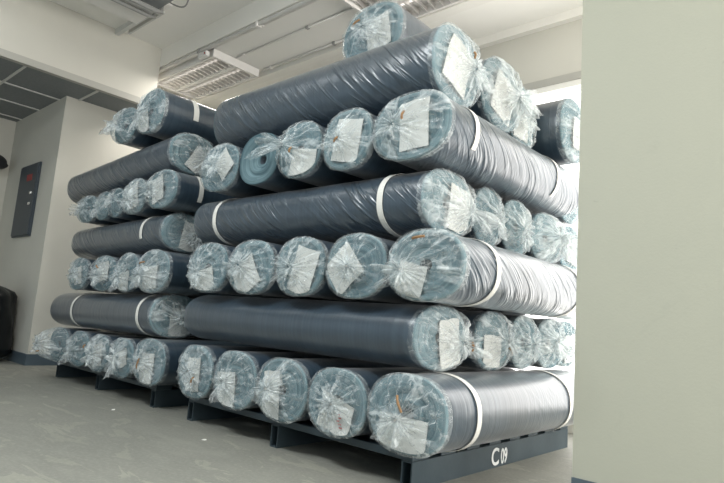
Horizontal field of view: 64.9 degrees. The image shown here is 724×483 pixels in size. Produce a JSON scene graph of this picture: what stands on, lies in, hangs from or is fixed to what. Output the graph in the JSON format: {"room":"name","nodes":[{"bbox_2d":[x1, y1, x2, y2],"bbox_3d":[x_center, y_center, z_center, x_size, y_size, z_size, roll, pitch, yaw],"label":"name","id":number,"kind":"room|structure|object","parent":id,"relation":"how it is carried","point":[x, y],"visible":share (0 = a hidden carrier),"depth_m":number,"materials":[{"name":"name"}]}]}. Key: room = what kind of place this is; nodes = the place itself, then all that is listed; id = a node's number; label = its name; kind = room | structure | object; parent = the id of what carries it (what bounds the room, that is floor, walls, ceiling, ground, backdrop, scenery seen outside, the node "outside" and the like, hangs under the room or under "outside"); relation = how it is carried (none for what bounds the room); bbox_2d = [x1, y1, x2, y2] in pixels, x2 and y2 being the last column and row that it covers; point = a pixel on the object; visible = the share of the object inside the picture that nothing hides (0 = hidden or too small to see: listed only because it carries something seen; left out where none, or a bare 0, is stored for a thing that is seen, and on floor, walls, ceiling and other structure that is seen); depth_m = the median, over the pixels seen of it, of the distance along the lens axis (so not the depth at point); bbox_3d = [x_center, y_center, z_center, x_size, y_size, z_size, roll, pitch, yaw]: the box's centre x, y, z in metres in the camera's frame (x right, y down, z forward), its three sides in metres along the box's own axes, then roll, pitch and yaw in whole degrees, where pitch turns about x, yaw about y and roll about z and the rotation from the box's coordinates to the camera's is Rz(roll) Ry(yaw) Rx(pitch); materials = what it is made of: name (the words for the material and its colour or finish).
{"room":"textile factory","nodes":[
{"label":"textile factory","id":0,"kind":"room"},
{"bbox_2d":[0,118,16,219],"bbox_3d":[-5.464,-0.650,5.985,0.200,3.500,7.200,-3,-11,42],"label":"wall","id":1,"kind":"structure","parent":0,"point":[7,127],"depth_m":7.04,"materials":[{"name":"beige paint"}]},
{"bbox_2d":[0,155,7,168],"bbox_3d":[-4.471,-0.953,6.840,0.455,0.195,0.336,-3,-11,42],"label":"wall fixture","id":2,"kind":"object","parent":1,"relation":"attached to","point":[3,162],"visible":1,"depth_m":6.78,"materials":[{"name":"black"}]},
{"bbox_2d":[0,58,139,121],"bbox_3d":[-5.006,-1.881,4.849,2.090,0.028,5.775,-3,-11,42],"label":"ceiling","id":3,"kind":"structure","parent":0,"point":[28,78],"depth_m":6.05,"materials":[{"name":"tile"}]},
{"bbox_2d":[0,0,161,98],"bbox_3d":[-4.486,-2.336,4.471,0.900,0.840,5.775,-3,-11,42],"label":"ceiling beam","id":4,"kind":"structure","parent":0,"point":[48,32],"depth_m":5.64,"materials":[{"name":"beige paint"}]},
{"bbox_2d":[0,48,142,105],"bbox_3d":[-4.205,-1.919,4.130,0.063,0.065,5.777,-3,-11,42],"label":"trim","id":5,"kind":"structure","parent":4,"relation":"attached to","point":[7,55],"depth_m":5.56,"materials":[{"name":"grey"}]},
{"bbox_2d":[0,87,216,353],"bbox_3d":[-3.114,-0.299,7.242,1.587,3.500,2.128,-3,-11,42],"label":"wall","id":6,"kind":"structure","parent":0,"point":[65,135],"depth_m":6.12,"materials":[{"name":"beige paint"}]},
{"bbox_2d":[2,350,25,364],"bbox_3d":[-3.951,1.212,6.228,1.587,0.112,0.012,-3,-11,42],"label":"baseboard","id":7,"kind":"structure","parent":6,"relation":"attached to","point":[14,356],"depth_m":5.87,"materials":[{"name":"blue"}]},
{"bbox_2d":[11,161,41,237],"bbox_3d":[-3.781,-0.462,6.394,0.570,0.830,0.050,-3,-11,42],"label":"electrical panel","id":8,"kind":"object","parent":6,"relation":"attached to","point":[22,224],"visible":1,"depth_m":6.33,"materials":[{"name":"grey metal"}]},
{"bbox_2d":[24,354,57,365],"bbox_3d":[-2.649,1.344,6.471,0.012,0.112,2.140,-3,-11,42],"label":"baseboard","id":9,"kind":"structure","parent":6,"relation":"attached to","point":[31,359],"depth_m":5.78,"materials":[{"name":"blue"}]},
{"bbox_2d":[0,66,98,119],"bbox_3d":[-5.091,-1.881,4.754,2.090,0.010,6.027,-3,-11,42],"label":"trim","id":10,"kind":"structure","parent":6,"relation":"attached to","point":[22,67],"depth_m":5.99,"materials":[{"name":"grey"}]},
{"bbox_2d":[191,0,493,104],"bbox_3d":[1.388,-1.936,4.061,9.450,0.050,0.110,-3,-11,42],"label":"trim","id":11,"kind":"structure","parent":6,"relation":"attached to","point":[333,51],"depth_m":5.75,"materials":[{"name":"white"}]},
{"bbox_2d":[50,0,255,48],"bbox_3d":[-0.784,-2.835,1.208,9.000,0.200,5.775,-3,-11,42],"label":"ceiling","id":12,"kind":"structure","parent":0,"point":[177,23],"depth_m":5.62,"materials":[{"name":"white paint"}]},
{"bbox_2d":[84,0,172,23],"bbox_3d":[-3.055,-2.469,3.720,0.990,0.170,3.830,-3,-11,42],"label":"duct","id":13,"kind":"object","parent":12,"relation":"attached to","point":[117,9],"visible":0.8,"depth_m":5.15,"materials":[{"name":"grey metal"}]},
{"bbox_2d":[111,0,155,18],"bbox_3d":[-2.530,-2.247,4.591,0.040,0.132,1.880,-3,-11,42],"label":"conduit","id":14,"kind":"object","parent":13,"relation":"attached to","point":[153,16],"visible":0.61,"depth_m":5.12,"materials":[{"name":"grey metal"}]},
{"bbox_2d":[129,0,163,13],"bbox_3d":[-2.426,-2.252,4.498,0.040,0.132,1.880,-3,-11,42],"label":"conduit","id":15,"kind":"object","parent":13,"relation":"attached to","point":[161,11],"visible":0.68,"depth_m":5.06,"materials":[{"name":"grey metal"}]},
{"bbox_2d":[115,17,147,35],"bbox_3d":[-2.238,-2.195,5.655,0.850,0.060,0.040,-3,-11,42],"label":"cable trunking","id":16,"kind":"object","parent":12,"relation":"attached to","point":[128,25],"visible":0.36,"depth_m":5.79,"materials":[{"name":"grey plastic"}]},
{"bbox_2d":[128,12,164,33],"bbox_3d":[-2.158,-2.193,5.698,0.710,0.040,0.020,-3,-11,42],"label":"conduit","id":17,"kind":"object","parent":12,"relation":"attached to","point":[147,21],"visible":0.71,"depth_m":5.73,"materials":[{"name":"grey metal"}]},
{"bbox_2d":[156,1,172,14],"bbox_3d":[-1.876,-2.207,5.301,0.240,0.080,0.120,-3,-11,42],"label":"junction box","id":18,"kind":"object","parent":12,"relation":"attached to","point":[168,6],"visible":0.28,"depth_m":5.26,"materials":[{"name":"white metal"}]},
{"bbox_2d":[170,0,188,7],"bbox_3d":[-1.610,-2.184,5.098,0.101,0.131,0.410,12,-11,-43],"label":"cable","id":19,"kind":"object","parent":12,"relation":"attached to","point":[187,0],"visible":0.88,"depth_m":5.15,"materials":[{"name":"grey plastic"}]},
{"bbox_2d":[0,358,572,482],"bbox_3d":[-1.911,0.926,2.291,15.000,0.100,11.000,-3,-11,42],"label":"floor","id":20,"kind":"structure","parent":0,"point":[53,429],"depth_m":2.88,"materials":[{"name":"concrete"}]},
{"bbox_2d":[0,286,17,357],"bbox_3d":[-3.919,0.771,5.854,0.639,0.885,0.643,-3,-11,42],"label":"garbage bag","id":21,"kind":"object","parent":20,"relation":"on","point":[8,298],"visible":1,"depth_m":5.81,"materials":[{"name":"black plastic"}]},
{"bbox_2d":[55,361,188,407],"bbox_3d":[-1.520,1.216,5.081,1.750,0.152,1.640,-3,-11,42],"label":"pallet","id":22,"kind":"object","parent":20,"relation":"on","point":[161,395],"visible":0.14,"depth_m":4.45,"materials":[{"name":"blue paint"}]},
{"bbox_2d":[32,327,126,360],"bbox_3d":[-2.154,0.991,5.422,0.412,0.296,1.782,-3,-11,42],"label":"roll","id":23,"kind":"object","parent":22,"relation":"on","point":[59,340],"visible":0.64,"depth_m":4.89,"materials":[{"name":"clear plastic"}]},
{"bbox_2d":[50,293,191,337],"bbox_3d":[-1.965,0.576,4.638,1.896,0.333,0.415,-3,-11,42],"label":"roll","id":24,"kind":"object","parent":23,"relation":"on","point":[156,315],"visible":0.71,"depth_m":4.22,"materials":[{"name":"grey plastic"}]},
{"bbox_2d":[68,258,129,293],"bbox_3d":[-1.923,0.389,5.407,0.374,0.281,1.679,-3,-11,42],"label":"roll","id":25,"kind":"object","parent":24,"relation":"on","point":[79,274],"visible":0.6,"depth_m":4.82,"materials":[{"name":"plastic"}]},
{"bbox_2d":[71,213,205,259],"bbox_3d":[-1.847,-0.018,4.669,1.676,0.325,0.393,-3,-11,42],"label":"roll","id":26,"kind":"object","parent":25,"relation":"on","point":[176,233],"visible":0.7,"depth_m":4.29,"materials":[{"name":"plastic"}]},
{"bbox_2d":[74,196,118,225],"bbox_3d":[-1.892,-0.169,5.472,0.346,0.244,1.712,-3,-11,42],"label":"roll","id":27,"kind":"object","parent":26,"relation":"on","point":[86,207],"visible":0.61,"depth_m":4.92,"materials":[{"name":"plastic"}]},
{"bbox_2d":[90,192,130,222],"bbox_3d":[-1.651,-0.182,5.275,0.257,0.244,1.684,-3,-11,42],"label":"roll","id":28,"kind":"object","parent":26,"relation":"on","point":[103,213],"visible":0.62,"depth_m":4.73,"materials":[{"name":"plastic"}]},
{"bbox_2d":[122,178,180,217],"bbox_3d":[-1.252,-0.234,4.919,0.357,0.285,1.690,-3,-11,42],"label":"roll","id":29,"kind":"object","parent":26,"relation":"on","point":[134,204],"visible":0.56,"depth_m":4.34,"materials":[{"name":"plastic"}]},
{"bbox_2d":[67,134,213,204],"bbox_3d":[-1.915,-0.571,4.856,1.962,0.414,0.449,-3,-10,41],"label":"roll","id":30,"kind":"object","parent":29,"relation":"on","point":[182,153],"visible":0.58,"depth_m":4.42,"materials":[{"name":"grey plastic"}]},
{"bbox_2d":[100,108,163,149],"bbox_3d":[-1.456,-0.833,5.116,0.432,0.302,1.700,-3,-11,44],"label":"roll","id":31,"kind":"object","parent":30,"relation":"on","point":[133,138],"visible":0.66,"depth_m":4.60,"materials":[{"name":"plastic"}]},
{"bbox_2d":[128,89,219,147],"bbox_3d":[-1.131,-0.884,4.881,0.424,0.356,1.615,-3,-11,42],"label":"roll","id":32,"kind":"object","parent":30,"relation":"on","point":[162,114],"visible":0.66,"depth_m":4.36,"materials":[{"name":"blue fabric"}]},
{"bbox_2d":[89,256,194,298],"bbox_3d":[-1.574,0.365,5.082,0.437,0.291,1.698,-3,-11,42],"label":"roll","id":33,"kind":"object","parent":24,"relation":"on","point":[104,268],"visible":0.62,"depth_m":4.50,"materials":[{"name":"clear plastic"}]},
{"bbox_3d":[-1.251,0.158,5.576,1.739,0.285,0.403,-5,-12,42],"label":"roll","id":34,"kind":"object","parent":33,"relation":"on","visible":0},
{"bbox_2d":[104,189,147,220],"bbox_3d":[-1.478,-0.200,5.101,0.215,0.244,1.714,-3,-11,42],"label":"roll","id":35,"kind":"object","parent":34,"relation":"on","point":[117,211],"visible":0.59,"depth_m":4.56,"materials":[{"name":"plastic"}]},
{"bbox_2d":[139,170,235,215],"bbox_3d":[-0.970,-0.265,4.674,0.480,0.291,1.682,-3,-11,42],"label":"roll","id":36,"kind":"object","parent":34,"relation":"on","point":[168,190],"visible":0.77,"depth_m":4.10,"materials":[{"name":"grey plastic"}]},
{"bbox_2d":[113,252,196,297],"bbox_3d":[-1.268,0.350,4.817,0.343,0.313,1.683,-3,-11,42],"label":"roll","id":37,"kind":"object","parent":24,"relation":"on","point":[128,262],"visible":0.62,"depth_m":4.26,"materials":[{"name":"clear plastic"}]},
{"bbox_2d":[129,249,248,296],"bbox_3d":[-0.977,0.322,4.558,0.437,0.312,1.684,-3,-11,42],"label":"roll","id":38,"kind":"object","parent":24,"relation":"on","point":[165,272],"visible":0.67,"depth_m":3.98,"materials":[{"name":"plastic"}]},
{"bbox_2d":[105,338,145,377],"bbox_3d":[-1.262,0.955,4.656,0.360,0.297,1.727,-3,-11,42],"label":"roll","id":39,"kind":"object","parent":22,"relation":"on","point":[123,352],"visible":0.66,"depth_m":4.08,"materials":[{"name":"plastic"}]},
{"bbox_2d":[62,331,195,366],"bbox_3d":[-1.815,0.982,5.168,0.371,0.291,1.706,-3,-11,42],"label":"roll","id":40,"kind":"object","parent":22,"relation":"on","point":[75,352],"visible":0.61,"depth_m":4.64,"materials":[{"name":"plastic"}]},
{"bbox_2d":[80,334,218,371],"bbox_3d":[-1.536,0.969,4.922,0.360,0.291,1.699,-3,-11,42],"label":"roll","id":41,"kind":"object","parent":22,"relation":"on","point":[100,346],"visible":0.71,"depth_m":4.35,"materials":[{"name":"plastic"}]},
{"bbox_2d":[132,338,259,385],"bbox_3d":[-0.942,0.930,4.417,0.427,0.318,1.660,-3,-11,42],"label":"roll","id":42,"kind":"object","parent":22,"relation":"on","point":[157,361],"visible":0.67,"depth_m":3.83,"materials":[{"name":"grey plastic"}]},
{"bbox_2d":[187,397,567,482],"bbox_3d":[0.106,1.131,3.587,1.752,0.152,1.640,-3,-11,42],"label":"pallet","id":43,"kind":"object","parent":20,"relation":"on","point":[441,467],"visible":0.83,"depth_m":2.96,"materials":[{"name":"blue paint"}]},
{"bbox_2d":[179,345,297,397],"bbox_3d":[-0.515,0.902,4.002,0.376,0.324,1.677,-3,-11,42],"label":"roll","id":44,"kind":"object","parent":43,"relation":"on","point":[198,364],"visible":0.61,"depth_m":3.44,"materials":[{"name":"plastic"}]},
{"bbox_2d":[210,351,347,408],"bbox_3d":[-0.215,0.887,3.735,0.397,0.324,1.671,-3,-11,42],"label":"roll","id":45,"kind":"object","parent":43,"relation":"on","point":[237,372],"visible":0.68,"depth_m":3.18,"materials":[{"name":"plastic"}]},
{"bbox_2d":[252,358,405,422],"bbox_3d":[0.086,0.872,3.461,0.391,0.324,1.677,-3,-11,42],"label":"roll","id":46,"kind":"object","parent":43,"relation":"on","point":[284,383],"visible":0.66,"depth_m":2.90,"materials":[{"name":"plastic"}]},
{"bbox_2d":[309,366,514,437],"bbox_3d":[0.387,0.864,3.210,0.389,0.316,1.647,-3,-11,42],"label":"roll","id":47,"kind":"object","parent":43,"relation":"on","point":[339,398],"visible":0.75,"depth_m":2.65,"materials":[{"name":"plastic"}]},
{"bbox_2d":[369,369,573,457],"bbox_3d":[0.684,0.836,2.930,0.428,0.337,1.669,-3,-11,42],"label":"roll","id":48,"kind":"object","parent":43,"relation":"on","point":[424,414],"visible":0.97,"depth_m":2.46,"materials":[{"name":"grey plastic"}]},
{"bbox_2d":[184,295,491,371],"bbox_3d":[-0.277,0.472,3.172,2.004,0.302,0.488,-3,-11,42],"label":"roll","id":49,"kind":"object","parent":48,"relation":"on","point":[435,338],"visible":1,"depth_m":2.78,"materials":[{"name":"grey plastic"}]},
{"bbox_2d":[455,310,530,369],"bbox_3d":[0.026,0.534,3.455,1.999,0.302,0.360,-3,-11,42],"label":"roll","id":50,"kind":"object","parent":48,"relation":"on","point":[492,327],"visible":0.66,"depth_m":2.85,"materials":[{"name":"clear plastic"}]},
{"bbox_2d":[500,314,550,369],"bbox_3d":[0.242,0.586,3.710,1.975,0.302,0.306,-3,-11,42],"label":"roll","id":51,"kind":"object","parent":48,"relation":"on","point":[522,327],"visible":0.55,"depth_m":3.10,"materials":[{"name":"clear plastic"}]},
{"bbox_2d":[529,318,569,367],"bbox_3d":[0.467,0.638,3.964,1.966,0.302,0.371,-3,-11,42],"label":"roll","id":52,"kind":"object","parent":48,"relation":"on","point":[550,334],"visible":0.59,"depth_m":3.32,"materials":[{"name":"plastic"}]},
{"bbox_2d":[186,243,293,298],"bbox_3d":[-0.464,0.273,4.076,0.427,0.316,1.691,-3,-11,42],"label":"roll","id":53,"kind":"object","parent":52,"relation":"on","point":[208,273],"visible":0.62,"depth_m":3.51,"materials":[{"name":"plastic"}]},
{"bbox_2d":[194,169,499,246],"bbox_3d":[-0.233,-0.147,3.262,2.022,0.318,0.496,-2,-10,40],"label":"roll","id":54,"kind":"object","parent":53,"relation":"on","point":[391,207],"visible":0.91,"depth_m":2.87,"materials":[{"name":"grey plastic"}]},
{"bbox_2d":[201,144,277,197],"bbox_3d":[-0.440,-0.363,4.131,0.410,0.314,1.603,-3,-11,42],"label":"roll","id":55,"kind":"object","parent":54,"relation":"on","point":[220,174],"visible":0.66,"depth_m":3.59,"materials":[{"name":"plastic"}]},
{"bbox_2d":[284,188,508,245],"bbox_3d":[-0.005,-0.091,3.540,1.973,0.318,0.284,-3,-11,42],"label":"roll","id":56,"kind":"object","parent":53,"relation":"on","point":[485,199],"visible":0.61,"depth_m":2.92,"materials":[{"name":"plastic"}]},
{"bbox_2d":[493,200,534,253],"bbox_3d":[0.209,-0.044,3.765,1.986,0.318,0.338,-3,-11,42],"label":"roll","id":57,"kind":"object","parent":53,"relation":"on","point":[518,227],"visible":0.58,"depth_m":3.13,"materials":[{"name":"plastic"}]},
{"bbox_2d":[523,213,576,262],"bbox_3d":[0.493,0.014,4.030,2.063,0.318,0.492,-3,-11,42],"label":"roll","id":58,"kind":"object","parent":53,"relation":"on","point":[547,238],"visible":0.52,"depth_m":3.43,"materials":[{"name":"blue plastic"}]},
{"bbox_2d":[240,133,318,192],"bbox_3d":[-0.114,-0.375,3.903,0.363,0.312,1.506,-3,-11,42],"label":"roll","id":59,"kind":"object","parent":58,"relation":"on","point":[264,171],"visible":0.37,"depth_m":3.38,"materials":[{"name":"blue fabric"}]},
{"bbox_2d":[255,121,364,186],"bbox_3d":[0.100,-0.400,3.602,1.690,0.322,0.465,12,-11,-42],"label":"roll","id":60,"kind":"object","parent":58,"relation":"on","point":[301,156],"visible":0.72,"depth_m":3.10,"materials":[{"name":"plastic"}]},
{"bbox_2d":[324,108,418,179],"bbox_3d":[0.390,-0.409,3.384,0.347,0.322,1.605,-3,-11,42],"label":"roll","id":61,"kind":"object","parent":58,"relation":"on","point":[349,148],"visible":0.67,"depth_m":2.86,"materials":[{"name":"plastic"}]},
{"bbox_2d":[372,89,578,217],"bbox_3d":[0.699,-0.421,3.130,0.452,0.326,1.568,-3,-11,42],"label":"roll","id":62,"kind":"object","parent":58,"relation":"on","point":[421,131],"visible":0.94,"depth_m":2.70,"materials":[{"name":"grey plastic"}]},
{"bbox_2d":[214,25,493,148],"bbox_3d":[-0.160,-0.820,3.366,1.873,0.405,0.446,-3,-11,42],"label":"roll","id":63,"kind":"object","parent":62,"relation":"on","point":[442,58],"visible":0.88,"depth_m":2.96,"materials":[{"name":"blue fabric"}]},
{"bbox_2d":[466,56,538,132],"bbox_3d":[0.135,-0.761,3.644,1.927,0.405,0.467,-2,-10,40],"label":"roll","id":64,"kind":"object","parent":62,"relation":"on","point":[500,107],"visible":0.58,"depth_m":3.05,"materials":[{"name":"plastic"}]},
{"bbox_2d":[343,2,430,57],"bbox_3d":[0.519,-1.107,3.822,0.468,0.367,1.572,-3,-11,42],"label":"roll","id":65,"kind":"object","parent":64,"relation":"on","point":[383,23],"visible":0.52,"depth_m":3.28,"materials":[{"name":"plastic"}]},
{"bbox_2d":[507,86,539,147],"bbox_3d":[0.356,-0.703,3.944,1.880,0.401,0.337,-3,-11,42],"label":"roll","id":66,"kind":"object","parent":62,"relation":"on","point":[523,133],"visible":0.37,"depth_m":3.37,"materials":[{"name":"plastic"}]},
{"bbox_2d":[531,98,579,165],"bbox_3d":[0.725,-0.661,4.104,1.888,0.417,0.393,-3,-11,42],"label":"roll","id":67,"kind":"object","parent":62,"relation":"on","point":[558,136],"visible":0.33,"depth_m":3.51,"materials":[{"name":"grey plastic"}]},
{"bbox_2d":[224,241,350,301],"bbox_3d":[-0.134,0.259,3.791,0.416,0.316,1.672,-3,-11,42],"label":"roll","id":68,"kind":"object","parent":52,"relation":"on","point":[254,264],"visible":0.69,"depth_m":3.21,"materials":[{"name":"plastic"}]},
{"bbox_2d":[276,238,399,303],"bbox_3d":[0.176,0.243,3.514,0.380,0.316,1.672,-3,-11,42],"label":"roll","id":69,"kind":"object","parent":52,"relation":"on","point":[303,262],"visible":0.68,"depth_m":2.94,"materials":[{"name":"plastic"}]},
{"bbox_2d":[326,234,525,314],"bbox_3d":[0.472,0.230,3.258,0.390,0.316,1.655,-3,-11,42],"label":"roll","id":70,"kind":"object","parent":52,"relation":"on","point":[354,267],"visible":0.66,"depth_m":2.69,"materials":[{"name":"plastic"}]},
{"bbox_2d":[378,228,576,319],"bbox_3d":[0.757,0.211,2.966,0.459,0.316,1.721,-3,-11,42],"label":"roll","id":71,"kind":"object","parent":52,"relation":"on","point":[440,266],"visible":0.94,"depth_m":2.49,"materials":[{"name":"plastic"}]},
{"bbox_2d":[555,226,577,269],"bbox_3d":[0.725,0.083,4.398,1.897,0.318,0.360,-3,-11,42],"label":"roll","id":72,"kind":"object","parent":71,"relation":"on","point":[572,264],"visible":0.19,"depth_m":3.79,"materials":[{"name":"plastic"}]},
{"bbox_2d":[553,207,577,224],"bbox_3d":[0.781,-0.248,4.424,1.799,0.331,0.360,-3,-11,42],"label":"roll","id":73,"kind":"object","parent":72,"relation":"on","point":[572,217],"visible":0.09,"depth_m":3.85,"materials":[{"name":"plastic"}]},
{"bbox_2d":[556,321,574,367],"bbox_3d":[0.678,0.700,4.299,1.887,0.302,0.360,-3,-11,42],"label":"roll","id":74,"kind":"object","parent":48,"relation":"on","point":[568,328],"visible":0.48,"depth_m":3.71,"materials":[{"name":"plastic"}]},
{"bbox_2d":[157,0,582,108],"bbox_3d":[1.393,-2.175,4.014,9.563,0.410,1.425,-3,-11,42],"label":"ceiling","id":75,"kind":"structure","parent":0,"point":[495,16],"depth_m":5.22,"materials":[{"name":"white paint"}]},
{"bbox_2d":[157,48,258,99],"bbox_3d":[-1.752,-1.833,6.332,1.220,0.084,0.570,-3,-11,42],"label":"lamp","id":76,"kind":"object","parent":75,"relation":"attached to","point":[195,78],"visible":0.99,"depth_m":6.25,"materials":[{"name":"white metal"}]},
{"bbox_2d":[159,0,315,72],"bbox_3d":[0.385,-2.024,3.960,7.600,0.044,0.052,-3,-11,42],"label":"conduit","id":77,"kind":"object","parent":75,"relation":"attached to","point":[258,24],"visible":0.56,"depth_m":5.29,"materials":[{"name":"white galvanised steel"}]},
{"bbox_2d":[198,50,209,59],"bbox_3d":[-1.596,-1.878,5.738,0.150,0.052,0.049,-3,-11,42],"label":"junction box","id":78,"kind":"object","parent":77,"relation":"attached to","point":[204,54],"visible":1,"depth_m":5.71,"materials":[{"name":"white plastic"}]},
{"bbox_2d":[159,0,317,73],"bbox_3d":[0.418,-2.032,3.997,7.600,0.018,0.026,-3,-11,42],"label":"conduit","id":79,"kind":"object","parent":75,"relation":"attached to","point":[316,0],"visible":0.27,"depth_m":5.29,"materials":[{"name":"white galvanised steel"}]},
{"bbox_2d":[237,8,352,57],"bbox_3d":[-0.657,-1.929,5.311,1.700,0.022,0.030,-3,-11,42],"label":"conduit","id":80,"kind":"object","parent":75,"relation":"attached to","point":[307,27],"visible":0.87,"depth_m":5.24,"materials":[{"name":"white metal"}]},
{"bbox_2d":[263,38,344,70],"bbox_3d":[-0.427,-1.875,5.563,1.700,0.026,0.034,-3,-11,42],"label":"conduit","id":81,"kind":"object","parent":75,"relation":"attached to","point":[334,43],"visible":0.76,"depth_m":5.67,"materials":[{"name":"white metal"}]},
{"bbox_2d":[341,0,464,17],"bbox_3d":[0.470,-1.944,4.334,1.220,0.084,0.570,-3,-11,42],"label":"lamp","id":82,"kind":"object","parent":75,"relation":"attached to","point":[417,8],"visible":0.56,"depth_m":4.60,"materials":[{"name":"white metal"}]},
{"bbox_2d":[475,19,581,432],"bbox_3d":[0.898,-0.283,5.183,11.800,3.500,0.200,-3,-11,42],"label":"wall","id":83,"kind":"structure","parent":0,"point":[556,51],"depth_m":4.75,"materials":[{"name":"beige paint"}]},
{"bbox_2d":[470,6,582,50],"bbox_3d":[1.796,-1.830,4.509,9.450,0.075,0.060,-3,-11,42],"label":"trim","id":84,"kind":"structure","parent":83,"relation":"attached to","point":[571,15],"depth_m":4.82,"materials":[{"name":"white"}]},
{"bbox_2d":[512,79,580,371],"bbox_3d":[2.690,-0.039,3.421,4.400,2.600,0.120,-3,-11,42],"label":"window","id":85,"kind":"structure","parent":83,"relation":"in","point":[573,85],"depth_m":4.58,"materials":[{"name":"white"}]},
{"bbox_2d":[519,71,580,90],"bbox_3d":[2.752,-1.361,3.563,4.500,0.060,0.030,-3,-11,42],"label":"trim","id":86,"kind":"structure","parent":83,"relation":"attached to","point":[576,75],"depth_m":4.62,"materials":[{"name":"grey"}]},
{"bbox_2d":[572,0,723,482],"bbox_3d":[1.389,-0.643,2.322,0.920,3.500,0.200,-3,-11,42],"label":"wall","id":87,"kind":"structure","parent":0,"point":[649,370],"depth_m":2.27,"materials":[{"name":"paint"}]},
{"bbox_2d":[571,477,595,482],"bbox_3d":[1.195,1.008,2.014,0.920,0.125,0.008,-3,-11,42],"label":"baseboard","id":88,"kind":"structure","parent":87,"relation":"attached to","point":[573,479],"depth_m":2.31,"materials":[{"name":"blue"}]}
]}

